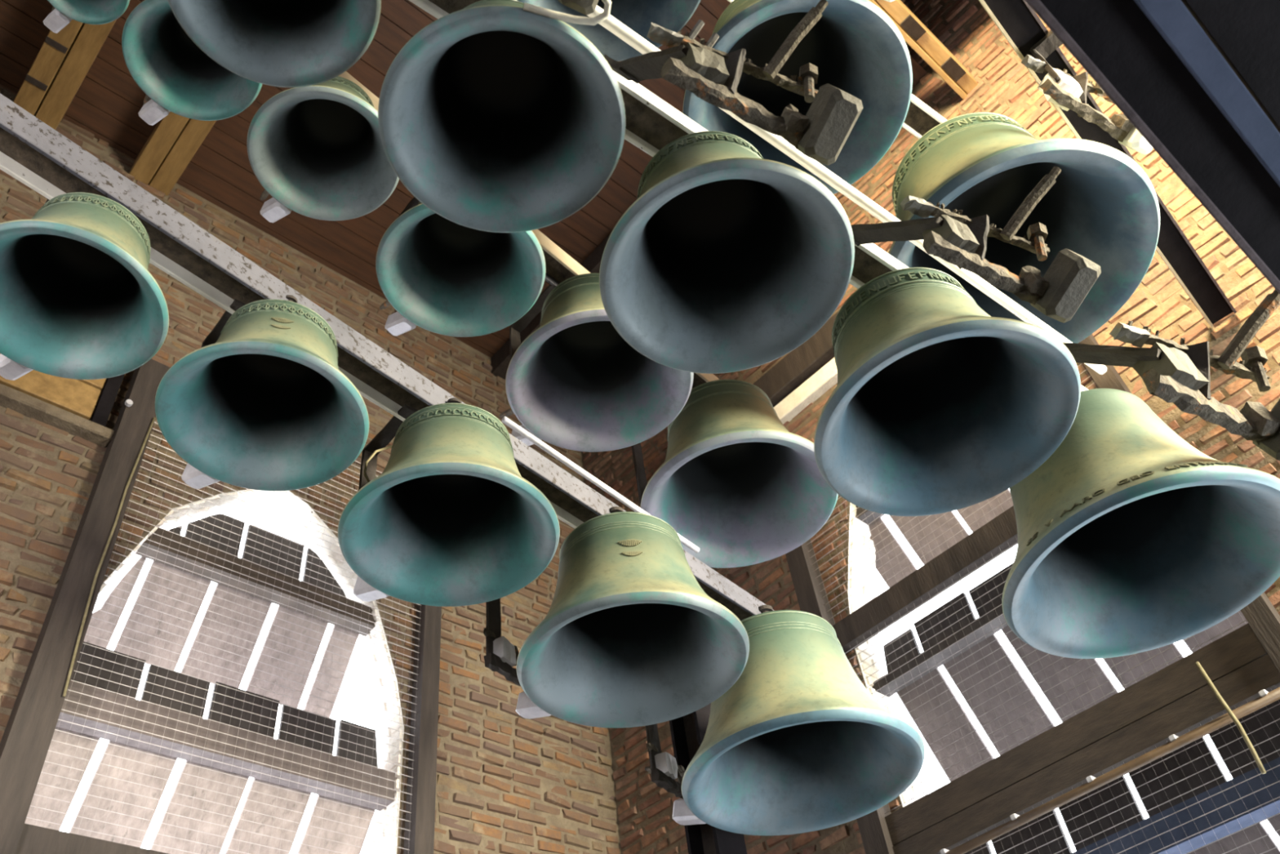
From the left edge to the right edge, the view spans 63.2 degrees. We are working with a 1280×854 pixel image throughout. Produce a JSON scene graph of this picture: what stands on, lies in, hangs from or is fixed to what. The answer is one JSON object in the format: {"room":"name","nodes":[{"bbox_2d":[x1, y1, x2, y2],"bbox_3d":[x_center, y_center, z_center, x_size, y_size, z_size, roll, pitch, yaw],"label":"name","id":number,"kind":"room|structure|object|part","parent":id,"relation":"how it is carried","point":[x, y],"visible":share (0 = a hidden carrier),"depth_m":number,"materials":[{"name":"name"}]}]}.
{"room":"bell tower","nodes":[
{"label":"bell tower","id":0,"kind":"room"},
{"bbox_2d":[0,84,621,853],"bbox_3d":[-2.863,1.120,4.180,7.250,8.034,0.266,29,-57,-31],"label":"wall","id":1,"kind":"structure","parent":0,"point":[507,782],"depth_m":5.96,"materials":[{"name":"brick"}]},
{"bbox_2d":[0,383,115,447],"bbox_3d":[-3.630,-0.434,4.747,2.400,0.065,0.105,29,-57,-31],"label":"trim","id":2,"kind":"structure","parent":1,"relation":"attached to","point":[30,406],"depth_m":5.20,"materials":[{"name":"beige wood"}]},
{"bbox_2d":[0,353,124,426],"bbox_3d":[-3.353,-0.554,5.217,1.500,0.740,0.042,29,-57,-31],"label":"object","id":3,"kind":"object","parent":1,"relation":"attached to","point":[79,397],"visible":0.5,"depth_m":5.33,"materials":[{"name":"brown wood"}]},
{"bbox_2d":[0,358,441,853],"bbox_3d":[-1.950,1.730,4.819,1.985,4.500,0.583,29,-57,-31],"label":"window","id":4,"kind":"structure","parent":1,"relation":"in","point":[49,741],"depth_m":5.12,"materials":[{"name":"brown wood"}]},
{"bbox_3d":[-2.472,1.218,4.220,0.155,4.470,0.110,29,-57,-31],"label":"frame post","id":5,"kind":"part","parent":4,"relation":"part of","materials":[{"name":"brown wood"}]},
{"bbox_2d":[62,417,155,697],"bbox_3d":[-2.495,0.529,4.912,0.039,1.685,0.012,29,-57,-31],"label":"cord","id":6,"kind":"object","parent":4,"relation":"hanging from","point":[153,418],"visible":1,"depth_m":4.80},
{"bbox_2d":[124,399,133,406],"bbox_3d":[-2.679,-0.126,5.451,0.036,0.036,0.020,29,-57,-31],"label":"bolt","id":7,"kind":"object","parent":4,"relation":"attached to","point":[128,402],"visible":1,"depth_m":5.44,"materials":[{"name":"metal"}]},
{"bbox_3d":[-1.068,2.196,4.986,0.110,3.900,0.100,29,-57,-31],"label":"frame post","id":8,"kind":"part","parent":4,"relation":"part of","materials":[{"name":"brown wood"}]},
{"bbox_2d":[0,93,773,620],"bbox_3d":[-1.296,-0.558,2.461,0.111,0.095,5.432,-35,-51,24],"label":"steel beam","id":9,"kind":"structure","parent":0,"point":[33,153],"depth_m":2.65,"materials":[{"name":"grey metal"}]},
{"bbox_2d":[0,199,48,380],"bbox_3d":[-1.401,-0.306,2.388,0.118,0.374,0.317,9,-48,-17],"label":"hammer","id":10,"kind":"object","parent":9,"relation":"attached to","point":[11,370],"visible":0.02,"depth_m":2.31,"materials":[{"name":"metal"}]},
{"bbox_2d":[0,192,168,379],"bbox_3d":[-1.233,-0.398,2.327,0.412,0.432,0.412,21,-53,-27],"label":"bell","id":11,"kind":"object","parent":9,"relation":"hanging from","point":[80,299],"visible":1,"depth_m":2.29,"materials":[{"name":"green metal"}]},
{"bbox_3d":[-1.235,-0.412,2.342,0.247,0.050,0.247,21,-53,-27],"label":"moulding","id":12,"kind":"part","parent":11,"relation":"part of","materials":[{"name":"green metal"}]},
{"bbox_2d":[181,298,245,488],"bbox_3d":[-1.084,-0.068,2.641,0.124,0.409,0.350,8,-48,-16],"label":"hammer","id":13,"kind":"object","parent":9,"relation":"attached to","point":[191,476],"visible":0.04,"depth_m":2.59,"materials":[{"name":"metal"}]},
{"bbox_3d":[-1.069,-0.153,2.613,0.044,0.334,0.186,29,-57,-31],"label":"bracket plate","id":14,"kind":"part","parent":13,"relation":"part of","materials":[{"name":"black metal"}]},
{"bbox_2d":[155,294,368,490],"bbox_3d":[-0.896,-0.169,2.573,0.472,0.471,0.472,11,-49,-19],"label":"bell","id":15,"kind":"object","parent":9,"relation":"hanging from","point":[268,405],"visible":1,"depth_m":2.52,"materials":[{"name":"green metal"}]},
{"bbox_3d":[-0.900,-0.194,2.598,0.283,0.058,0.283,22,-53,-27],"label":"moulding","id":16,"kind":"part","parent":15,"relation":"part of","materials":[{"name":"green metal"}]},
{"bbox_2d":[353,404,417,601],"bbox_3d":[-0.735,0.231,2.944,0.135,0.462,0.404,8,-48,-16],"label":"hammer","id":17,"kind":"object","parent":9,"relation":"attached to","point":[362,590],"visible":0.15,"depth_m":3.02,"materials":[{"name":"metal"}]},
{"bbox_2d":[363,444,392,482],"bbox_3d":[-0.748,0.102,2.980,0.089,0.191,0.008,29,-57,-31],"label":"cable","id":18,"kind":"object","parent":17,"relation":"attached to","point":[374,453],"visible":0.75,"depth_m":2.96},
{"bbox_3d":[-0.713,0.139,2.916,0.048,0.380,0.229,29,-57,-31],"label":"bracket plate","id":19,"kind":"part","parent":17,"relation":"part of","materials":[{"name":"black metal"}]},
{"bbox_2d":[337,397,559,606],"bbox_3d":[-0.516,0.115,2.865,0.564,0.531,0.564,16,-51,-23],"label":"bell","id":20,"kind":"object","parent":9,"relation":"hanging from","point":[451,518],"visible":1,"depth_m":2.81,"materials":[{"name":"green metal"}]},
{"bbox_3d":[-0.523,0.074,2.907,0.338,0.069,0.338,-33,-50,22],"label":"moulding","id":21,"kind":"part","parent":20,"relation":"part of","materials":[{"name":"green metal"}]},
{"bbox_2d":[483,598,551,719],"bbox_3d":[-0.383,0.589,3.292,0.221,0.532,0.490,-2,-46,-7],"label":"hammer","id":22,"kind":"object","parent":9,"relation":"hanging from","point":[500,656],"visible":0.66,"depth_m":3.18,"materials":[{"name":"metal"}]},
{"bbox_3d":[-0.378,0.472,3.243,0.052,0.442,0.284,29,-57,-31],"label":"bracket plate","id":23,"kind":"part","parent":22,"relation":"part of","materials":[{"name":"black metal"}]},
{"bbox_3d":[-0.372,0.763,3.174,0.280,0.042,0.088,29,-57,-31],"label":"hammer arm","id":24,"kind":"part","parent":22,"relation":"part of"},
{"bbox_2d":[501,416,699,552],"bbox_3d":[-0.106,0.210,3.478,0.021,0.022,0.957,-35,-51,24],"label":"conduit","id":25,"kind":"object","parent":9,"relation":"attached to","point":[505,420],"visible":0.81,"depth_m":3.39,"materials":[{"name":"metal"}]},
{"bbox_2d":[515,506,749,728],"bbox_3d":[-0.048,0.494,3.251,0.686,0.609,0.686,4,-47,-13],"label":"bell","id":26,"kind":"object","parent":9,"relation":"hanging from","point":[628,636],"visible":1,"depth_m":3.19,"materials":[{"name":"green metal"}]},
{"bbox_3d":[-0.059,0.426,3.321,0.407,0.068,0.407,-24,-47,15],"label":"moulding","id":27,"kind":"part","parent":26,"relation":"part of","materials":[{"name":"green metal"}]},
{"bbox_2d":[644,723,706,825],"bbox_3d":[0.129,1.048,3.758,0.251,0.612,0.566,0,-46,-9],"label":"hammer","id":28,"kind":"object","parent":9,"relation":"hanging from","point":[664,768],"visible":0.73,"depth_m":3.63,"materials":[{"name":"metal"}]},
{"bbox_3d":[0.074,1.262,3.824,0.045,0.108,0.168,29,-57,-31],"label":"spring rod","id":29,"kind":"part","parent":28,"relation":"part of","materials":[{"name":"grey metal"}]},
{"bbox_3d":[0.142,0.925,3.708,0.057,0.515,0.347,29,-57,-31],"label":"bracket plate","id":30,"kind":"part","parent":28,"relation":"part of","materials":[{"name":"black metal"}]},
{"bbox_3d":[0.137,1.264,3.630,0.300,0.046,0.095,29,-57,-31],"label":"hammer arm","id":31,"kind":"part","parent":28,"relation":"part of"},
{"bbox_2d":[681,604,924,835],"bbox_3d":[0.510,0.937,3.706,0.848,0.697,0.848,32,-58,-33],"label":"bell","id":32,"kind":"object","parent":9,"relation":"hanging from","point":[798,744],"visible":0.8,"depth_m":3.61,"materials":[{"name":"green metal"}]},
{"bbox_3d":[0.495,0.844,3.801,0.488,0.081,0.488,32,-58,-33],"label":"moulding","id":33,"kind":"part","parent":32,"relation":"part of","materials":[{"name":"green metal"}]},
{"bbox_2d":[0,0,927,357],"bbox_3d":[-0.756,-4.342,5.800,7.490,1.450,7.940,29,-57,-31],"label":"ceiling","id":34,"kind":"structure","parent":0,"point":[107,104],"depth_m":6.92,"materials":[{"name":"orange wood"}]},
{"bbox_2d":[13,19,116,129],"bbox_3d":[-1.236,-4.205,4.697,0.260,0.206,7.700,29,-57,-31],"label":"joist","id":35,"kind":"object","parent":34,"relation":"attached to","point":[55,48],"visible":0.62,"depth_m":6.23,"materials":[{"name":"brown wood"}]},
{"bbox_2d":[128,111,216,195],"bbox_3d":[-0.694,-3.901,5.080,0.260,0.200,7.700,29,-57,-31],"label":"joist","id":36,"kind":"object","parent":34,"relation":"attached to","point":[175,139],"visible":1,"depth_m":6.67,"materials":[{"name":"brown wood"}]},
{"bbox_2d":[490,0,904,379],"bbox_3d":[1.445,-2.693,6.584,0.260,0.200,7.700,29,-57,-31],"label":"joist","id":37,"kind":"object","parent":34,"relation":"attached to","point":[500,360],"visible":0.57,"depth_m":8.07,"materials":[{"name":"brown wood"}]},
{"bbox_2d":[337,71,719,389],"bbox_3d":[-1.329,-1.363,3.262,0.111,0.090,5.536,-36,-51,24],"label":"steel beam","id":38,"kind":"structure","parent":0,"point":[560,266],"depth_m":4.11,"materials":[{"name":"metal"}]},
{"bbox_2d":[47,0,129,24],"bbox_3d":[-1.568,-1.352,3.009,0.244,0.343,0.244,-19,-46,10],"label":"bell","id":39,"kind":"object","parent":38,"relation":"hanging from","point":[85,11],"visible":1,"depth_m":2.96,"materials":[{"name":"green metal"}]},
{"bbox_2d":[43,6,71,33],"bbox_3d":[-1.683,-1.288,3.050,0.099,0.297,0.219,8,-48,-16],"label":"hammer","id":40,"kind":"object","parent":39,"relation":"attached to","point":[55,20],"visible":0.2,"depth_m":2.98,"materials":[{"name":"metal"}]},
{"bbox_2d":[137,94,170,125],"bbox_3d":[-1.464,-1.111,3.194,0.114,0.377,0.298,8,-48,-16],"label":"hammer","id":41,"kind":"object","parent":38,"relation":"attached to","point":[151,113],"visible":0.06,"depth_m":3.12,"materials":[{"name":"metal"}]},
{"bbox_3d":[-1.516,-1.025,3.217,0.025,0.078,0.121,29,-57,-31],"label":"spring rod","id":42,"kind":"part","parent":41,"relation":"part of","materials":[{"name":"silver metal"}]},
{"bbox_2d":[121,0,262,120],"bbox_3d":[-1.305,-1.199,3.136,0.382,0.433,0.382,6,-47,-14],"label":"bell","id":43,"kind":"object","parent":38,"relation":"hanging from","point":[159,55],"visible":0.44,"depth_m":3.08,"materials":[{"name":"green metal"}]},
{"bbox_2d":[259,189,291,222],"bbox_3d":[-1.175,-0.889,3.421,0.123,0.421,0.343,8,-48,-16],"label":"hammer","id":44,"kind":"object","parent":38,"relation":"attached to","point":[272,210],"visible":0.07,"depth_m":3.34,"materials":[{"name":"metal"}]},
{"bbox_3d":[-1.233,-0.782,3.448,0.027,0.084,0.130,29,-57,-31],"label":"spring rod","id":45,"kind":"part","parent":44,"relation":"part of","materials":[{"name":"metal"}]},
{"bbox_2d":[246,75,399,221],"bbox_3d":[-0.991,-0.988,3.355,0.458,0.482,0.458,-12,-46,3],"label":"bell","id":46,"kind":"object","parent":38,"relation":"hanging from","point":[317,150],"visible":0.91,"depth_m":3.32,"materials":[{"name":"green metal"}]},
{"bbox_3d":[-0.993,-1.003,3.371,0.274,0.056,0.274,-12,-46,3],"label":"moulding","id":47,"kind":"part","parent":46,"relation":"part of","materials":[{"name":"green metal"}]},
{"bbox_2d":[379,196,418,336],"bbox_3d":[-0.838,-0.584,3.725,0.134,0.479,0.401,8,-48,-16],"label":"hammer","id":48,"kind":"object","parent":38,"relation":"attached to","point":[396,324],"visible":0.12,"depth_m":3.65,"materials":[{"name":"metal"}]},
{"bbox_3d":[-0.904,-0.451,3.757,0.030,0.091,0.141,29,-57,-31],"label":"spring rod","id":49,"kind":"part","parent":48,"relation":"part of","materials":[{"name":"metal"}]},
{"bbox_3d":[-0.817,-0.675,3.697,0.048,0.397,0.225,29,-57,-31],"label":"bracket plate","id":50,"kind":"part","parent":48,"relation":"part of","materials":[{"name":"black metal"}]},
{"bbox_2d":[375,200,546,337],"bbox_3d":[-0.622,-0.698,3.647,0.558,0.547,0.558,-32,-50,21],"label":"bell","id":51,"kind":"object","parent":38,"relation":"hanging from","point":[445,277],"visible":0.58,"depth_m":3.62,"materials":[{"name":"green metal"}]},
{"bbox_2d":[499,284,554,445],"bbox_3d":[-0.432,-0.224,4.081,0.155,0.551,0.477,10,-48,-18],"label":"hammer","id":52,"kind":"object","parent":38,"relation":"attached to","point":[517,326],"visible":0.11,"depth_m":4.19,"materials":[{"name":"metal"}]},
{"bbox_3d":[-0.510,-0.060,4.117,0.033,0.101,0.156,29,-57,-31],"label":"spring rod","id":53,"kind":"part","parent":52,"relation":"part of","materials":[{"name":"silver metal"}]},
{"bbox_3d":[-0.403,-0.324,4.052,0.052,0.461,0.283,29,-57,-31],"label":"bracket plate","id":54,"kind":"part","parent":52,"relation":"part of","materials":[{"name":"black metal"}]},
{"bbox_2d":[505,273,693,452],"bbox_3d":[-0.176,-0.359,3.988,0.684,0.628,0.684,-38,-52,25],"label":"bell","id":55,"kind":"object","parent":38,"relation":"hanging from","point":[574,383],"visible":0.77,"depth_m":3.97,"materials":[{"name":"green metal"}]},
{"bbox_3d":[-0.185,-0.414,4.044,0.410,0.084,0.410,-38,-52,25],"label":"moulding","id":56,"kind":"part","parent":55,"relation":"part of","materials":[{"name":"green metal"}]},
{"bbox_2d":[631,442,647,505],"bbox_3d":[0.078,0.232,4.546,0.166,0.626,0.552,12,-49,-19],"label":"hammer","id":57,"kind":"object","parent":38,"relation":"attached to","point":[641,477],"visible":0.04,"depth_m":4.61,"materials":[{"name":"metal"}]},
{"bbox_2d":[640,378,838,568],"bbox_3d":[0.368,0.076,4.437,0.812,0.711,0.812,-25,-48,15],"label":"bell","id":58,"kind":"object","parent":38,"relation":"hanging from","point":[745,489],"visible":0.88,"depth_m":4.40,"materials":[{"name":"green metal"}]},
{"bbox_3d":[0.356,-0.001,4.516,0.487,0.100,0.487,-32,-50,21],"label":"moulding","id":59,"kind":"part","parent":58,"relation":"part of","materials":[{"name":"green metal"}]},
{"bbox_2d":[408,0,1088,391],"bbox_3d":[-0.692,-0.998,1.813,5.234,0.060,0.100,26,-55,-29],"label":"steel beam","id":60,"kind":"structure","parent":0,"point":[652,123],"depth_m":2.25,"materials":[{"name":"beige metal"}]},
{"bbox_2d":[167,0,381,87],"bbox_3d":[-0.599,-0.815,1.768,0.342,0.370,0.342,3,-47,-11],"label":"bell","id":61,"kind":"object","parent":60,"relation":"hanging from","point":[280,43],"visible":1,"depth_m":1.74,"materials":[{"name":"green metal"}]},
{"bbox_2d":[377,0,626,232],"bbox_3d":[-0.256,-0.654,1.935,0.422,0.429,0.422,-36,-51,24],"label":"bell","id":62,"kind":"object","parent":60,"relation":"hanging from","point":[496,116],"visible":1,"depth_m":1.90,"materials":[{"name":"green metal"}]},
{"bbox_3d":[-0.259,-0.670,1.951,0.257,0.063,0.257,-36,-51,24],"label":"moulding","id":63,"kind":"part","parent":62,"relation":"part of","materials":[{"name":"green metal"}]},
{"bbox_2d":[557,0,598,15],"bbox_3d":[-0.240,-0.852,1.738,0.380,0.358,0.200,0,-46,-8],"label":"hammer","id":64,"kind":"object","parent":60,"relation":"attached to","point":[586,7],"visible":1,"depth_m":1.68,"materials":[{"name":"metal"}]},
{"bbox_2d":[523,0,611,25],"bbox_3d":[-0.113,-0.663,1.660,0.137,0.012,0.069,-16,-46,7],"label":"cable","id":65,"kind":"object","parent":64,"relation":"attached to","point":[528,7],"visible":1,"depth_m":1.66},
{"bbox_2d":[599,131,854,373],"bbox_3d":[0.144,-0.449,2.163,0.496,0.477,0.496,2,-46,-10],"label":"bell","id":66,"kind":"object","parent":60,"relation":"hanging from","point":[726,257],"visible":1,"depth_m":2.13,"materials":[{"name":"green metal"}]},
{"bbox_3d":[0.139,-0.481,2.196,0.297,0.061,0.297,15,-50,-22],"label":"moulding","id":67,"kind":"part","parent":66,"relation":"part of","materials":[{"name":"green metal"}]},
{"bbox_2d":[604,0,862,165],"bbox_3d":[0.166,-0.674,1.941,0.433,0.399,0.223,-2,-46,-7],"label":"hammer","id":68,"kind":"object","parent":60,"relation":"attached to","point":[713,75],"visible":1,"depth_m":1.86,"materials":[{"name":"metal"}]},
{"bbox_3d":[0.018,-0.695,1.979,0.058,0.283,0.196,29,-57,-31],"label":"bracket plate","id":69,"kind":"part","parent":68,"relation":"part of","materials":[{"name":"metal"}]},
{"bbox_3d":[0.178,-0.570,1.849,0.316,0.043,0.033,19,-52,-25],"label":"hammer arm","id":70,"kind":"part","parent":68,"relation":"part of","materials":[{"name":"metal"}]},
{"bbox_3d":[0.159,-0.633,1.873,0.095,0.126,0.017,-31,-49,20],"label":"plate","id":71,"kind":"part","parent":68,"relation":"part of","materials":[{"name":"metal"}]},
{"bbox_3d":[0.287,-0.716,1.919,0.161,0.103,0.029,-34,-51,23],"label":"spring rod","id":72,"kind":"part","parent":68,"relation":"part of","materials":[{"name":"metal"}]},
{"bbox_2d":[587,4,1106,374],"bbox_3d":[-0.674,-1.126,1.769,5.113,0.028,0.027,26,-55,-29],"label":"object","id":73,"kind":"structure","parent":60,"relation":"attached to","point":[612,24],"depth_m":2.48,"materials":[{"name":"grey paint"}]},
{"bbox_2d":[813,266,1080,515],"bbox_3d":[0.645,-0.178,2.462,0.588,0.536,0.588,-26,-48,16],"label":"bell","id":74,"kind":"object","parent":60,"relation":"hanging from","point":[939,403],"visible":1,"depth_m":2.41,"materials":[{"name":"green metal"}]},
{"bbox_3d":[0.639,-0.221,2.507,0.358,0.088,0.358,5,-47,-13],"label":"moulding","id":75,"kind":"part","parent":74,"relation":"part of","materials":[{"name":"green metal"}]},
{"bbox_2d":[850,165,1101,323],"bbox_3d":[0.674,-0.425,2.220,0.485,0.451,0.234,-5,-46,-4],"label":"hammer","id":76,"kind":"object","parent":60,"relation":"attached to","point":[959,240],"visible":0.95,"depth_m":2.12,"materials":[{"name":"metal"}]},
{"bbox_3d":[0.523,-0.446,2.262,0.062,0.328,0.240,29,-57,-31],"label":"bracket plate","id":77,"kind":"part","parent":76,"relation":"part of","materials":[{"name":"metal"}]},
{"bbox_3d":[0.683,-0.382,2.132,0.100,0.133,0.018,-30,-49,20],"label":"plate","id":78,"kind":"part","parent":76,"relation":"part of","materials":[{"name":"metal"}]},
{"bbox_3d":[0.704,-0.315,2.104,0.332,0.045,0.035,19,-52,-25],"label":"hammer arm","id":79,"kind":"part","parent":76,"relation":"part of","materials":[{"name":"metal"}]},
{"bbox_3d":[0.819,-0.469,2.180,0.170,0.108,0.030,-34,-51,23],"label":"spring rod","id":80,"kind":"part","parent":76,"relation":"part of","materials":[{"name":"metal"}]},
{"bbox_2d":[1001,388,1279,658],"bbox_3d":[1.241,0.154,2.807,0.738,0.634,0.738,23,-53,-27],"label":"bell","id":81,"kind":"object","parent":60,"relation":"hanging from","point":[1133,539],"visible":0.94,"depth_m":2.72,"materials":[{"name":"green metal"}]},
{"bbox_2d":[1062,288,1279,460],"bbox_3d":[1.274,-0.165,2.495,0.620,0.526,0.304,-4,-46,-5],"label":"hammer","id":82,"kind":"object","parent":60,"relation":"attached to","point":[1171,371],"visible":0.93,"depth_m":2.40,"materials":[{"name":"metal"}]},
{"bbox_3d":[1.077,-0.192,2.550,0.080,0.366,0.298,29,-57,-31],"label":"bracket plate","id":83,"kind":"part","parent":82,"relation":"part of","materials":[{"name":"metal"}]},
{"bbox_3d":[1.280,-0.126,2.404,0.131,0.172,0.024,-32,-50,21],"label":"plate","id":84,"kind":"part","parent":82,"relation":"part of","materials":[{"name":"metal"}]},
{"bbox_3d":[1.305,-0.038,2.370,0.433,0.059,0.044,19,-52,-25],"label":"hammer arm","id":85,"kind":"part","parent":82,"relation":"part of","materials":[{"name":"metal"}]},
{"bbox_3d":[1.454,-0.238,2.468,0.220,0.141,0.040,-34,-51,23],"label":"spring rod","id":86,"kind":"part","parent":82,"relation":"part of","materials":[{"name":"metal"}]},
{"bbox_2d":[726,0,946,138],"bbox_3d":[-0.666,-2.065,3.193,5.829,0.080,0.111,24,-54,-28],"label":"steel beam","id":87,"kind":"structure","parent":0,"point":[920,118],"depth_m":4.25,"materials":[{"name":"grey metal"}]},
{"bbox_2d":[516,0,701,61],"bbox_3d":[-0.122,-1.586,3.307,0.610,0.632,0.610,-34,-50,22],"label":"bell","id":88,"kind":"object","parent":87,"relation":"hanging from","point":[637,15],"visible":0.39,"depth_m":3.27,"materials":[{"name":"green metal"}]},
{"bbox_2d":[682,0,912,194],"bbox_3d":[0.477,-1.283,3.627,0.756,0.725,0.756,31,-57,-32],"label":"bell","id":89,"kind":"object","parent":87,"relation":"hanging from","point":[855,48],"visible":0.55,"depth_m":3.51,"materials":[{"name":"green metal"}]},
{"bbox_3d":[0.469,-1.333,3.679,0.453,0.093,0.453,31,-57,-32],"label":"moulding","id":90,"kind":"part","parent":89,"relation":"part of","materials":[{"name":"green metal"}]},
{"bbox_2d":[888,112,1159,343],"bbox_3d":[1.321,-0.866,4.049,1.006,0.888,1.006,28,-56,-31],"label":"bell","id":91,"kind":"object","parent":87,"relation":"hanging from","point":[1102,206],"visible":0.64,"depth_m":3.87,"materials":[{"name":"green metal"}]},
{"bbox_3d":[1.306,-0.959,4.145,0.604,0.123,0.604,7,-48,-15],"label":"moulding","id":92,"kind":"part","parent":91,"relation":"part of","materials":[{"name":"green metal"}]},
{"bbox_2d":[581,0,1279,853],"bbox_3d":[2.447,-0.109,4.760,0.266,9.400,7.700,29,-57,-31],"label":"wall","id":93,"kind":"structure","parent":0,"point":[1006,86],"depth_m":5.85,"materials":[{"name":"brick"}]},
{"bbox_2d":[752,311,838,407],"bbox_3d":[1.070,-0.409,6.662,0.140,0.230,1.750,29,-57,-31],"label":"wood beam","id":94,"kind":"structure","parent":93,"relation":"attached to","point":[803,362],"depth_m":6.62,"materials":[{"name":"brown wood"}]},
{"bbox_2d":[773,357,837,424],"bbox_3d":[1.006,-0.160,6.601,0.090,0.130,0.770,29,-57,-31],"label":"trim","id":95,"kind":"structure","parent":93,"relation":"attached to","point":[826,377],"depth_m":6.52,"materials":[{"name":"beige wood"}]},
{"bbox_2d":[868,0,977,99],"bbox_3d":[1.014,-2.826,5.954,2.950,0.220,0.125,29,-57,-31],"label":"joist","id":96,"kind":"object","parent":93,"relation":"attached to","point":[914,33],"depth_m":6.43,"materials":[{"name":"brown wood"}]},
{"bbox_2d":[785,333,1279,853],"bbox_3d":[1.870,1.293,4.561,0.583,3.900,2.000,29,-57,-31],"label":"window","id":97,"kind":"structure","parent":93,"relation":"in","point":[1191,806],"depth_m":4.49,"materials":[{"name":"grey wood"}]},
{"bbox_3d":[1.073,1.745,4.878,0.110,3.900,0.120,29,-57,-31],"label":"frame post","id":98,"kind":"part","parent":97,"relation":"part of","materials":[{"name":"brown wood"}]},
{"bbox_2d":[940,686,1279,853],"bbox_3d":[1.752,1.412,4.085,0.040,0.048,1.850,29,-57,-31],"label":"pipe","id":99,"kind":"object","parent":97,"relation":"attached to","point":[1266,698],"visible":1,"depth_m":4.00,"materials":[{"name":"metal"}]},
{"bbox_2d":[1195,661,1266,773],"bbox_3d":[2.142,1.045,3.776,0.015,0.456,0.035,29,-57,-31],"label":"cord","id":100,"kind":"object","parent":99,"relation":"hanging from","point":[1197,664],"visible":1,"depth_m":3.75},
{"bbox_3d":[2.329,0.635,3.992,0.100,3.900,0.090,29,-57,-31],"label":"frame post","id":101,"kind":"part","parent":97,"relation":"part of","materials":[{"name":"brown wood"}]},
{"bbox_2d":[978,0,1236,327],"bbox_3d":[0.276,-2.075,2.705,0.115,0.070,6.720,-37,-52,25],"label":"steel beam","id":102,"kind":"structure","parent":93,"relation":"attached to","point":[1020,24],"depth_m":3.88,"materials":[{"name":"paint"}]},
{"bbox_2d":[1021,30,1152,155],"bbox_3d":[1.543,-1.178,3.479,0.494,0.350,0.277,17,-51,-24],"label":"hammer","id":103,"kind":"object","parent":102,"relation":"attached to","point":[1059,87],"visible":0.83,"depth_m":3.48,"materials":[{"name":"metal"}]},
{"bbox_3d":[1.403,-1.233,3.489,0.071,0.229,0.104,29,-57,-31],"label":"bracket plate","id":104,"kind":"part","parent":103,"relation":"part of","materials":[{"name":"metal"}]},
{"bbox_3d":[1.470,-1.131,3.499,0.124,0.165,0.022,-32,-50,21],"label":"plate","id":105,"kind":"part","parent":103,"relation":"part of","materials":[{"name":"metal"}]},
{"bbox_3d":[1.495,-1.046,3.466,0.416,0.056,0.043,19,-52,-25],"label":"hammer arm","id":106,"kind":"part","parent":103,"relation":"part of","materials":[{"name":"metal"}]},
{"bbox_3d":[1.639,-1.239,3.560,0.212,0.135,0.038,-34,-51,23],"label":"spring rod","id":107,"kind":"part","parent":103,"relation":"part of","materials":[{"name":"metal"}]},
{"bbox_2d":[1024,0,1279,293],"bbox_3d":[0.473,-0.768,1.409,6.730,0.050,0.154,29,-57,-31],"label":"girder","id":108,"kind":"object","parent":93,"relation":"attached to","point":[1152,59],"visible":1,"depth_m":1.70,"materials":[{"name":"black metal"}]},
{"bbox_2d":[1181,0,1279,133],"bbox_3d":[0.670,-0.955,1.280,6.730,0.060,0.434,29,-57,-31],"label":"steel beam","id":109,"kind":"structure","parent":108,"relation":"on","point":[1246,33],"depth_m":1.62,"materials":[{"name":"black metal"}]},
{"bbox_3d":[0.207,1.744,-0.461,7.490,0.122,7.940,29,-57,-31],"label":"floor","id":110,"kind":"structure","parent":0,"visible":0},
{"bbox_2d":[669,702,746,853],"bbox_3d":[0.415,2.386,2.933,0.200,3.785,0.180,29,-57,-31],"label":"steel post","id":111,"kind":"object","parent":110,"relation":"on","point":[688,731],"visible":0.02,"depth_m":3.99,"materials":[{"name":"metal"}]}
]}

